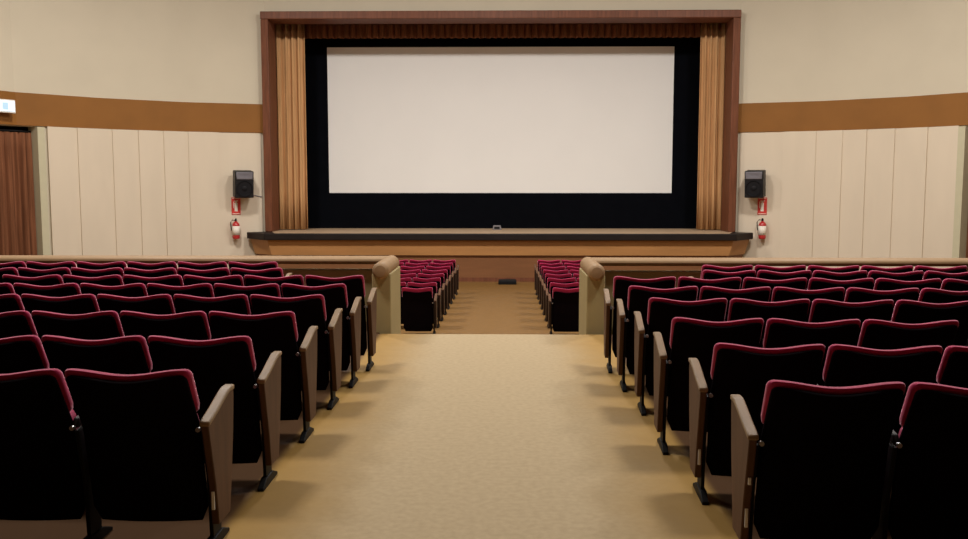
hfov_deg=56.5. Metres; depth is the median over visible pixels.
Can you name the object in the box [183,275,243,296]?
chair
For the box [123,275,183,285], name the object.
cushion
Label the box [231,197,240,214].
sign
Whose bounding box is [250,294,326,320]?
cushion
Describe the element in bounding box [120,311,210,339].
cushion
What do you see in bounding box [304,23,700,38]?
curtain valance
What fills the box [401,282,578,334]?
floor
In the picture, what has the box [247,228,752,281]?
stage
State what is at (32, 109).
trim
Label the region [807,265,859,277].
chair
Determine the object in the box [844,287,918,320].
chair
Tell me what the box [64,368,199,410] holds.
cushion
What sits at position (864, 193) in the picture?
wall
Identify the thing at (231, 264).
cushion
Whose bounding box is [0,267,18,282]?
chair
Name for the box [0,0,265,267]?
wall
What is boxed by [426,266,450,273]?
cushion
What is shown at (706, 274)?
cushion
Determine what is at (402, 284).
chair
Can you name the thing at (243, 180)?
wall speaker
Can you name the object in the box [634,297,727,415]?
chair
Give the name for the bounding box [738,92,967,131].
trim
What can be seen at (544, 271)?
cushion
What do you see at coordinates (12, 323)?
chair
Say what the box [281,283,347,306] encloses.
cushion
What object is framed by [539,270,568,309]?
chair
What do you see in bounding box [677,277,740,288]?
cushion
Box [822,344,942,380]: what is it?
cushion
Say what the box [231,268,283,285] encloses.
chair
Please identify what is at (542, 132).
screen
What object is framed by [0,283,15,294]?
chair
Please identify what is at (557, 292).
cushion
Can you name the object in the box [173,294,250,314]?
cushion
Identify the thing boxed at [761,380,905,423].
cushion
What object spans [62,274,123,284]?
cushion
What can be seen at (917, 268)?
cushion
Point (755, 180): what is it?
wall speaker
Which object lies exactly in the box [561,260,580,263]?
cushion
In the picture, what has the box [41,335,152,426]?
chair
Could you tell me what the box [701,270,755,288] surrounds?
chair
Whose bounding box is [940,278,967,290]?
chair
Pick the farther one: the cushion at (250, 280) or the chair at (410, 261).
the chair at (410, 261)
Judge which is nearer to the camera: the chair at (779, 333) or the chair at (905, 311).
the chair at (779, 333)
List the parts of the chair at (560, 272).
panel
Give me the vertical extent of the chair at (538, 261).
0.830 m
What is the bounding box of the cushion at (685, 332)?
[670,317,763,347]
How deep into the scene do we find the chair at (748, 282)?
7.26 m
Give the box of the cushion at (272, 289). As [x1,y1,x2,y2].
[214,283,280,296]
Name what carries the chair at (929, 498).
on the floor at (445, 436)
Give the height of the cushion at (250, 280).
0.410 m
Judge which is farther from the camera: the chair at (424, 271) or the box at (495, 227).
the box at (495, 227)
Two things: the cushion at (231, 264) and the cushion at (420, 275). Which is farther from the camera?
the cushion at (420, 275)
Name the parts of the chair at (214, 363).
leg, panel, armrest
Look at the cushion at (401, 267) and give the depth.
19.00 m
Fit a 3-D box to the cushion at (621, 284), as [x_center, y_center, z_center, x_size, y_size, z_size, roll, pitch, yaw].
[1.323,0.249,7.476,0.509,0.410,0.250,0,5,4]
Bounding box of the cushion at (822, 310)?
[808,299,893,322]
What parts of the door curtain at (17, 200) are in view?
rod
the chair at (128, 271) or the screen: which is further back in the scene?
the screen
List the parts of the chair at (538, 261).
panel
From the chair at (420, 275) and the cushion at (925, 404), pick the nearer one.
the cushion at (925, 404)
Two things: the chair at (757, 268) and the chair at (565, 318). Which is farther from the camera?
the chair at (565, 318)
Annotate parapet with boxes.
[0,255,400,333]
[579,257,967,334]
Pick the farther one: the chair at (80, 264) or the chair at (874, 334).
the chair at (80, 264)
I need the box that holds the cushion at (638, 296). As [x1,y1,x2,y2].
[627,285,697,309]
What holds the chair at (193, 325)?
on the floor at (445, 436)
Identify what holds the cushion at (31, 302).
on the chair at (82, 303)
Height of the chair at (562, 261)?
0.830 m
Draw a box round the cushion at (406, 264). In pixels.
[405,263,428,266]
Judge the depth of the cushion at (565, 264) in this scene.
19.72 m
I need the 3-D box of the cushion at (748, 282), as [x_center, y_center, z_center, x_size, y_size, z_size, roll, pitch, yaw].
[2.367,0.256,7.402,0.509,0.410,0.250,0,5,4]
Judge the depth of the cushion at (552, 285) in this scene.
15.80 m
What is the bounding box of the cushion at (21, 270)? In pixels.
[18,267,71,274]
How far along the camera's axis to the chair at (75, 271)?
8.13 m
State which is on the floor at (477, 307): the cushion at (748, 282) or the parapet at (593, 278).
the parapet at (593, 278)
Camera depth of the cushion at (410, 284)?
15.85 m
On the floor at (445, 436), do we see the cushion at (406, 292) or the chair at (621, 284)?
the chair at (621, 284)
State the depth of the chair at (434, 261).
20.62 m
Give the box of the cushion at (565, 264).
[564,263,579,266]
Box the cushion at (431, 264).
[430,263,452,266]
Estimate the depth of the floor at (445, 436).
5.15 m
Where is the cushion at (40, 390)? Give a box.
[0,368,72,411]
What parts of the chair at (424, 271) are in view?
panel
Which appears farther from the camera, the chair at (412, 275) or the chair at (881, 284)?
the chair at (412, 275)
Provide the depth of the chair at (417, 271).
18.21 m
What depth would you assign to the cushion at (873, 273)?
7.83 m
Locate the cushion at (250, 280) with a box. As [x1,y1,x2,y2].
[244,275,303,285]
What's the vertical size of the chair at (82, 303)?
0.830 m
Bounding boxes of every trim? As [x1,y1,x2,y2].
[0,91,262,132]
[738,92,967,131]
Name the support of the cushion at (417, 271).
on the chair at (417, 271)
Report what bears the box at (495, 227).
on the stage
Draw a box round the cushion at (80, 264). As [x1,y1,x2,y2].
[76,261,126,267]
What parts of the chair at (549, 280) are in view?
panel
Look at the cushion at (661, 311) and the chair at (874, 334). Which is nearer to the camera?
the chair at (874, 334)
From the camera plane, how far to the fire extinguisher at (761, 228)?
23.71 m
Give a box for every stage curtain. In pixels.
[275,24,307,228]
[696,23,725,229]
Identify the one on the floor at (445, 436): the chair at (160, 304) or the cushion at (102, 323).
the chair at (160, 304)
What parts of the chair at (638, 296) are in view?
armrest, panel, leg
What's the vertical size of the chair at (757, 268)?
0.830 m
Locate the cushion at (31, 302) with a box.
[21,294,99,311]
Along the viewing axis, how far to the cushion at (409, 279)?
16.64 m
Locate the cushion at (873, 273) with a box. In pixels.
[867,270,922,277]
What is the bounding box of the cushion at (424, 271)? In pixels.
[422,269,447,277]
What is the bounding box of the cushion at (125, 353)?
[41,335,152,370]
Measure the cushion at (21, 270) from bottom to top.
0.410 m
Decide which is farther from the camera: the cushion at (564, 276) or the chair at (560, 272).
the chair at (560, 272)
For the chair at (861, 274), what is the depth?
7.86 m
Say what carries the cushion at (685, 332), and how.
on the chair at (689, 337)
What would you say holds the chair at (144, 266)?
on the floor at (445, 436)
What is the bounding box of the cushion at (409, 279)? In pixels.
[400,277,411,281]
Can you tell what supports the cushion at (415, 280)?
on the chair at (415, 280)
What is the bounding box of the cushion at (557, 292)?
[552,288,578,296]
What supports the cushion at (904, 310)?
on the chair at (905, 311)
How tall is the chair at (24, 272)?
0.830 m
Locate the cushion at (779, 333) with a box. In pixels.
[763,318,860,347]
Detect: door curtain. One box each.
[0,129,36,254]
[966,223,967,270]
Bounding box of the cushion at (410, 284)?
[407,282,436,291]
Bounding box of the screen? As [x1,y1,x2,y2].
[305,37,700,228]
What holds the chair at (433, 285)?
on the floor at (477, 307)
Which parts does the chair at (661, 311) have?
panel, armrest, leg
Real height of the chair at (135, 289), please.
0.830 m
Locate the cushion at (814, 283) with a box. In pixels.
[807,277,873,289]
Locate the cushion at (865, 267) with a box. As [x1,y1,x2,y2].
[860,265,912,270]
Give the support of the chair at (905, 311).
on the floor at (445, 436)
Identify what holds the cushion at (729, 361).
on the chair at (745, 371)
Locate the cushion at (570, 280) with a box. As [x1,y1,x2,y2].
[547,278,575,287]
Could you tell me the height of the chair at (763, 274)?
0.830 m
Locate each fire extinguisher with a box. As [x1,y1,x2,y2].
[230,218,239,238]
[757,218,765,238]
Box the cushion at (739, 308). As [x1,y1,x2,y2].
[727,298,809,320]
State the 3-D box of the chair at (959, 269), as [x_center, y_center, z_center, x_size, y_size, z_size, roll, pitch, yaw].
[4.247,0.361,8.523,0.497,0.830,0.415,0,5,3]
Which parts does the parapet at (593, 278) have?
post, rail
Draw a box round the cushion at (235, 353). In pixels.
[148,335,255,370]
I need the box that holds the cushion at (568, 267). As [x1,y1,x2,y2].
[566,266,580,269]
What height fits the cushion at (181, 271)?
0.410 m
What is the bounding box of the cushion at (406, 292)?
[401,287,432,297]
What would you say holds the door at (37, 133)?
in the wall at (110, 191)
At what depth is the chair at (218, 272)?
8.11 m
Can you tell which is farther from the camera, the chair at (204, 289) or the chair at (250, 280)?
the chair at (250, 280)
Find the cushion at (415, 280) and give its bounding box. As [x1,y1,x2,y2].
[413,277,440,287]
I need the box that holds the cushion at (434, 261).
[433,260,455,267]
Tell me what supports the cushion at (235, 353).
on the chair at (214, 363)
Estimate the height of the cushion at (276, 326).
0.410 m
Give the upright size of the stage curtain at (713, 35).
5.617 m
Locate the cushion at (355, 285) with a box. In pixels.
[305,275,364,296]
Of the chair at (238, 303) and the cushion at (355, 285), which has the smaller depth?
the chair at (238, 303)
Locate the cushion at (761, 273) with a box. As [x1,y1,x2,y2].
[756,270,810,277]
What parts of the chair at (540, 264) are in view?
panel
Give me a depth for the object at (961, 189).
21.16 m
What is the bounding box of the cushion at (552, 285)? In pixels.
[550,282,578,287]
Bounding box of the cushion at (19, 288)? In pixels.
[13,283,80,294]
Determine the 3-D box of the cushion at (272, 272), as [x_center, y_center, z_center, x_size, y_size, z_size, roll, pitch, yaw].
[-2.053,0.176,8.240,0.472,0.410,0.250,0,5,1]
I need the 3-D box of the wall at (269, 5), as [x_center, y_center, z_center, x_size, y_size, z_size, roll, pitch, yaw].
[0.461,-8.000,23.771,12.600,2.608,0.250,0,5,1]
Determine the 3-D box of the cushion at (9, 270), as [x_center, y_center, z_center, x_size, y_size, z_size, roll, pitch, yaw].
[-4.481,0.172,8.286,0.472,0.410,0.250,0,5,1]
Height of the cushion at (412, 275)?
0.410 m
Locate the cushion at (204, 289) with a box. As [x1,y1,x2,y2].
[147,283,213,296]
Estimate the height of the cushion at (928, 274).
0.410 m
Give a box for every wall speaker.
[233,170,253,197]
[744,170,765,197]
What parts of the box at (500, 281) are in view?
lid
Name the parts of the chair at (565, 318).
panel, leg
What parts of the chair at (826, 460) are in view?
panel, armrest, number plate, leg, leg, armrest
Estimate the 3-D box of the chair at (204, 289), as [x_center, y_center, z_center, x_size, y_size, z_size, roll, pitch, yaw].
[-2.308,0.500,7.055,0.523,0.830,0.415,0,5,1]
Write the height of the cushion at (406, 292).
0.410 m
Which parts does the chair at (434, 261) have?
panel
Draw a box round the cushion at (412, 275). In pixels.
[400,273,416,277]
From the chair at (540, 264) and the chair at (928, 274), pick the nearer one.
the chair at (928, 274)
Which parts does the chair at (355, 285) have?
leg, panel, armrest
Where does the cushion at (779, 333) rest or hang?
on the chair at (779, 333)
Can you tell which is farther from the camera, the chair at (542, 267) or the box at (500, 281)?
the box at (500, 281)
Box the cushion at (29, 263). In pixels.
[26,261,76,266]
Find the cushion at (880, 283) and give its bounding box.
[873,278,940,289]
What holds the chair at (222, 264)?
on the floor at (445, 436)
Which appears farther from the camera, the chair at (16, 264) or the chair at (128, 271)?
the chair at (16, 264)
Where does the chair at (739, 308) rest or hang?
on the floor at (445, 436)
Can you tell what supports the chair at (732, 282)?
on the floor at (445, 436)
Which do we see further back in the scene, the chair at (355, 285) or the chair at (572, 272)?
the chair at (572, 272)
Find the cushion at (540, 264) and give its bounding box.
[539,263,562,270]
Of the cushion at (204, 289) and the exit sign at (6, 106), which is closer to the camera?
the cushion at (204, 289)
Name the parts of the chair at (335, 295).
leg, panel, armrest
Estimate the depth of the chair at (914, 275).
7.83 m
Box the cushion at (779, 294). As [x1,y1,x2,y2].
[771,287,844,301]
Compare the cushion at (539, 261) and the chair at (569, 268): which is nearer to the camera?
the chair at (569, 268)
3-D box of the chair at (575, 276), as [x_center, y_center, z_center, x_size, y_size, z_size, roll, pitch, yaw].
[1.994,0.475,17.579,0.547,0.830,0.400,0,5,1]
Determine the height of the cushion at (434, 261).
0.410 m
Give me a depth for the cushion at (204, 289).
6.83 m
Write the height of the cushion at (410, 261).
0.410 m
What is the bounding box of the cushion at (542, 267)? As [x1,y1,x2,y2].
[541,266,565,269]
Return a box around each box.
[492,225,501,229]
[498,279,515,284]
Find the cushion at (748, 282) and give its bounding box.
[742,277,806,288]
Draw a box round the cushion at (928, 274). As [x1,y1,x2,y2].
[922,271,967,279]
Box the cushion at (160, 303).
[97,294,175,313]
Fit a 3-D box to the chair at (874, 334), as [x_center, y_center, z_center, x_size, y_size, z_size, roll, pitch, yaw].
[2.406,0.675,5.216,0.540,0.830,0.415,0,5,4]
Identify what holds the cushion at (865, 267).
on the chair at (902, 269)
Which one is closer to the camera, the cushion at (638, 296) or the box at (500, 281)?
the cushion at (638, 296)
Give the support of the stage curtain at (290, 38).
hanging from the frame
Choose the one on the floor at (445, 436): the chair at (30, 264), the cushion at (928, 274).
the chair at (30, 264)
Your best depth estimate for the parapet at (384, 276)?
10.26 m
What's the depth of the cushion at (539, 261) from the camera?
20.52 m
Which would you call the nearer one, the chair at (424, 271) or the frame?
the chair at (424, 271)
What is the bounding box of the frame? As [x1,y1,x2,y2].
[260,10,741,231]
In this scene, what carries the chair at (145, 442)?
on the floor at (445, 436)
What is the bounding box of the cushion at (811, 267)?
[807,265,859,270]
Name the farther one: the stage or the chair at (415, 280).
the stage
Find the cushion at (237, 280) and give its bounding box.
[183,275,243,285]
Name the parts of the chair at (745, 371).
panel, armrest, number plate, leg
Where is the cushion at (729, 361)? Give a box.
[710,343,824,378]
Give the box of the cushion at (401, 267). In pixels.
[400,266,424,269]
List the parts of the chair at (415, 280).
leg, panel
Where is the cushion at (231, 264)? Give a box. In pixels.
[228,261,277,267]
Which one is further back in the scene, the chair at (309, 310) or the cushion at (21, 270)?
the cushion at (21, 270)
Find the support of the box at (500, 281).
on the floor at (477, 307)
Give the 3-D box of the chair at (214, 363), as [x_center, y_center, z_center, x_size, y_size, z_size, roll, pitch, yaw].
[-1.388,0.724,4.695,0.579,0.830,0.432,0,5,1]
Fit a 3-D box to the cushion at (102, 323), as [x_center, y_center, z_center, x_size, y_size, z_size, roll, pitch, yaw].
[-2.445,0.438,5.486,0.517,0.410,0.250,0,5,1]
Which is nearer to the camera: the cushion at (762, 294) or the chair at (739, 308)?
the chair at (739, 308)
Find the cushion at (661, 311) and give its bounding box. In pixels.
[647,297,727,324]
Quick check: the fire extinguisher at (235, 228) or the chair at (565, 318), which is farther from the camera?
the fire extinguisher at (235, 228)
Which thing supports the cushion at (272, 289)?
on the chair at (272, 289)
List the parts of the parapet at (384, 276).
rail, post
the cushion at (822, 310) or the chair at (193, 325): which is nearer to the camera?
the chair at (193, 325)
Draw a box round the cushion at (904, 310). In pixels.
[891,299,967,321]
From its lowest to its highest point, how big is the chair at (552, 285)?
0.830 m
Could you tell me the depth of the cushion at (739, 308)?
5.93 m
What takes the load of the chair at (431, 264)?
on the floor at (477, 307)
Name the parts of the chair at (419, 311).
leg, panel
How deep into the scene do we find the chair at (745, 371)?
4.38 m
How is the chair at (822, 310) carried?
on the floor at (445, 436)
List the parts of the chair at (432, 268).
panel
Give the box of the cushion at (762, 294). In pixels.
[699,286,770,301]
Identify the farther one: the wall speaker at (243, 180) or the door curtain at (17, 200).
the wall speaker at (243, 180)
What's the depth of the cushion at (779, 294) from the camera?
6.58 m
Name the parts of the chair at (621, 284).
panel, armrest, leg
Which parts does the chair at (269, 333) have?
leg, panel, armrest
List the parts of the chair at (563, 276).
panel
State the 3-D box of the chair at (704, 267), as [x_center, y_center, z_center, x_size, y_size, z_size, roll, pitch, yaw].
[2.268,0.351,8.620,0.551,0.830,0.432,0,5,3]
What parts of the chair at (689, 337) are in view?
panel, armrest, leg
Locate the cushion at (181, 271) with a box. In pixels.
[177,267,229,275]
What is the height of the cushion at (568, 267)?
0.410 m
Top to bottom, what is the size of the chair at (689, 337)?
0.830 m
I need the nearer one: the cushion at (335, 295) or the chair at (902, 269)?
the cushion at (335, 295)
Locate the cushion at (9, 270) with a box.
[0,267,18,275]
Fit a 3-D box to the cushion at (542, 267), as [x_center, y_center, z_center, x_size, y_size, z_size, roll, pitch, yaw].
[1.462,0.122,19.068,0.523,0.410,0.250,0,5,1]
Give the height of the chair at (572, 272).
0.830 m
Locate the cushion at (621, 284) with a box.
[613,276,675,297]
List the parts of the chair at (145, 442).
leg, number plate, armrest, panel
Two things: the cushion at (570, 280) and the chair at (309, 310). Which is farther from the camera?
the cushion at (570, 280)
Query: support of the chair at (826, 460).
on the floor at (445, 436)
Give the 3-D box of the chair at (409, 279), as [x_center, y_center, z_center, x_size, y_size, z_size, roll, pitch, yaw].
[-1.585,0.543,16.860,0.547,0.830,0.400,0,5,1]
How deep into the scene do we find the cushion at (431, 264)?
19.78 m
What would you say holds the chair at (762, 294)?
on the floor at (445, 436)
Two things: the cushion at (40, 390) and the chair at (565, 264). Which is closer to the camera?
the cushion at (40, 390)
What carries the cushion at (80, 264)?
on the chair at (80, 264)
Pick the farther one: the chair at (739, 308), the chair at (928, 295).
the chair at (928, 295)
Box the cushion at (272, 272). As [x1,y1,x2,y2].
[231,268,283,276]
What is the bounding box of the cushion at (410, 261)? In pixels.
[409,260,431,262]
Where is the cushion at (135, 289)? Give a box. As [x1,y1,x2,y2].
[80,283,147,295]
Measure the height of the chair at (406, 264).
0.830 m
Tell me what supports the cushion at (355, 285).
on the chair at (355, 285)
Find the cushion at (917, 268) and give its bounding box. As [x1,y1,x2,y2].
[913,265,966,270]
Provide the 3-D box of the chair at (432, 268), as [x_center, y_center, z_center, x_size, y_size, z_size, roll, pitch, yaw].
[-0.936,0.319,19.216,0.582,0.830,0.417,0,5,1]
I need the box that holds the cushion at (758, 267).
[754,265,805,270]
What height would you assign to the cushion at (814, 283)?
0.410 m
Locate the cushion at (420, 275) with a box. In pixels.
[417,273,443,277]
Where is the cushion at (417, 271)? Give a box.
[400,269,420,273]
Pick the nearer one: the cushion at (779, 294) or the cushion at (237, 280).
the cushion at (779, 294)
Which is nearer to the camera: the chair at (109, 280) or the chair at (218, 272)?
the chair at (109, 280)
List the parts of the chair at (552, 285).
panel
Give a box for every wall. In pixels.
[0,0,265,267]
[264,0,741,10]
[735,0,967,270]
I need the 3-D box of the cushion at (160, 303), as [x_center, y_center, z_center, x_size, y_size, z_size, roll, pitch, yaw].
[-2.404,0.361,6.297,0.513,0.410,0.250,0,5,1]
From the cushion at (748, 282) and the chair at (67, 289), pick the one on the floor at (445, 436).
the chair at (67, 289)
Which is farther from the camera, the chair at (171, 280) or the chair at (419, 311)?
the chair at (419, 311)
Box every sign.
[0,99,15,112]
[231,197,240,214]
[757,197,766,214]
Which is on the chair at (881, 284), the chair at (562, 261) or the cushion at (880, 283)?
the cushion at (880, 283)
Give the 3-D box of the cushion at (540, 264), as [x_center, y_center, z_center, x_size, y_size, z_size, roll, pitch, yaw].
[1.473,0.048,19.855,0.523,0.410,0.250,0,5,1]
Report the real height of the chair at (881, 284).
0.830 m
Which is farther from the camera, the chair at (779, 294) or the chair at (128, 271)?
the chair at (128, 271)
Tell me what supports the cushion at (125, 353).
on the chair at (125, 354)
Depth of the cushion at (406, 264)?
19.79 m
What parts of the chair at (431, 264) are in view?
panel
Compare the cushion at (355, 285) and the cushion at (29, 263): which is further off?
the cushion at (29, 263)
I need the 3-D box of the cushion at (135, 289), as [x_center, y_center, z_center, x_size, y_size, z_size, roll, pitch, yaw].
[-2.834,0.296,6.978,0.499,0.410,0.250,0,5,1]
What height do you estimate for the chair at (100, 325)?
0.830 m
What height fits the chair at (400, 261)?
0.830 m
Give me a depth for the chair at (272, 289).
6.82 m
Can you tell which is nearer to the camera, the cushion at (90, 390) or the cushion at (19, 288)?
the cushion at (90, 390)
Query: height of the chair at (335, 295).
0.830 m
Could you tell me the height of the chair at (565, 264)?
0.830 m
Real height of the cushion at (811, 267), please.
0.410 m
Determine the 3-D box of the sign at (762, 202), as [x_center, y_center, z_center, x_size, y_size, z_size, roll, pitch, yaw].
[7.374,-1.682,23.848,0.235,0.460,0.021,2,6,21]
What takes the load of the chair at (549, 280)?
on the floor at (477, 307)
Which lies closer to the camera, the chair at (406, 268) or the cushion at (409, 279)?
the cushion at (409, 279)
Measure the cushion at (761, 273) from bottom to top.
0.410 m
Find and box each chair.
[0,261,26,269]
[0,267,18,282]
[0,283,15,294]
[0,294,24,312]
[0,310,37,338]
[0,335,48,373]
[0,368,112,538]
[2,274,63,287]
[13,283,80,308]
[18,267,71,281]
[21,294,99,336]
[26,261,76,273]
[31,310,124,368]
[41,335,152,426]
[62,274,123,293]
[64,368,233,538]
[71,267,124,284]
[76,261,126,274]
[80,283,147,310]
[97,294,175,335]
[120,311,210,372]
[123,275,183,295]
[124,267,176,277]
[127,261,177,274]
[147,283,213,313]
[148,335,281,491]
[173,294,250,339]
[177,261,227,269]
[177,267,229,285]
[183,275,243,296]
[209,311,317,442]
[214,283,280,314]
[228,261,291,276]
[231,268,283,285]
[244,275,303,297]
[250,294,342,409]
[281,283,361,387]
[305,275,376,370]
[399,260,408,265]
[400,266,424,272]
[400,269,420,277]
[400,273,416,281]
[400,277,411,287]
[400,282,405,323]
[401,287,437,333]
[405,263,428,269]
[407,282,441,327]
[409,260,431,265]
[413,277,444,320]
[417,273,448,314]
[422,269,450,308]
[426,266,453,303]
[430,263,456,299]
[433,260,458,294]
[534,260,559,294]
[536,263,562,299]
[537,266,565,304]
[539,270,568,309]
[541,273,571,314]
[543,278,575,321]
[545,282,578,327]
[548,288,578,333]
[561,260,580,265]
[564,263,579,268]
[566,266,580,273]
[570,270,578,277]
[573,274,578,282]
[603,276,675,372]
[616,285,697,391]
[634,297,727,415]
[653,317,763,454]
[677,277,740,300]
[688,343,824,504]
[689,265,752,278]
[699,286,770,321]
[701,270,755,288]
[727,298,809,347]
[730,380,905,538]
[742,277,806,301]
[754,265,805,277]
[756,270,810,289]
[763,318,860,385]
[771,287,844,321]
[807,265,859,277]
[807,277,873,301]
[808,299,893,345]
[812,270,866,280]
[822,344,942,445]
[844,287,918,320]
[857,319,958,383]
[860,265,912,277]
[867,270,922,289]
[873,278,940,300]
[888,382,967,538]
[891,299,967,346]
[913,265,966,278]
[918,288,967,303]
[922,271,967,288]
[936,345,967,387]
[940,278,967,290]
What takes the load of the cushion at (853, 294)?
on the chair at (853, 294)
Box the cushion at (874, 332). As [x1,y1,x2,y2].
[857,319,958,346]
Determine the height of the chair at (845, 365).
0.830 m
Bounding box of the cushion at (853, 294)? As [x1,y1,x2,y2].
[844,287,918,301]
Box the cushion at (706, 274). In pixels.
[701,270,755,278]
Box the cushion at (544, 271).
[543,270,568,273]
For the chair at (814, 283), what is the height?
0.830 m
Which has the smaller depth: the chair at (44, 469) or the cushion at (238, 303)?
the chair at (44, 469)
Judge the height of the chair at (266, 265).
0.830 m
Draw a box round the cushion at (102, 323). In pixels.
[31,310,124,336]
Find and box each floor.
[0,321,891,538]
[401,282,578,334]
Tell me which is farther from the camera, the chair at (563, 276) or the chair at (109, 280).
the chair at (563, 276)
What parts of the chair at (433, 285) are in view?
leg, panel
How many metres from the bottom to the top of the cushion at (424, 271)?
0.410 m
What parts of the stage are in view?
panel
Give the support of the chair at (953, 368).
on the floor at (445, 436)
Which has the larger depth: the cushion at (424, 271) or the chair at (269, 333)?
the cushion at (424, 271)
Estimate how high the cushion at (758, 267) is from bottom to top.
0.410 m
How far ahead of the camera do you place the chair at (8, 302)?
6.19 m
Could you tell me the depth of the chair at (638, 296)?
6.78 m
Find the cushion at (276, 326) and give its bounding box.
[209,311,297,341]
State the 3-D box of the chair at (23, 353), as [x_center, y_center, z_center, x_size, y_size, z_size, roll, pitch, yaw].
[-2.474,0.723,4.707,0.544,0.830,0.415,0,5,1]
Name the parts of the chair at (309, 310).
leg, panel, armrest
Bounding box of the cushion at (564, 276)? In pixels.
[545,273,571,279]
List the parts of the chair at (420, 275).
panel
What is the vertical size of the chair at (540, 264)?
0.830 m
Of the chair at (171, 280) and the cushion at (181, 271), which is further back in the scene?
the cushion at (181, 271)
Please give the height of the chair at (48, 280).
0.830 m
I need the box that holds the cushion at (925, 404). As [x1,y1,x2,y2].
[899,382,967,426]
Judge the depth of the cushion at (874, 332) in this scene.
5.01 m
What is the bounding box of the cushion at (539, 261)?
[537,260,559,266]
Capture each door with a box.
[0,126,49,254]
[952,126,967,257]

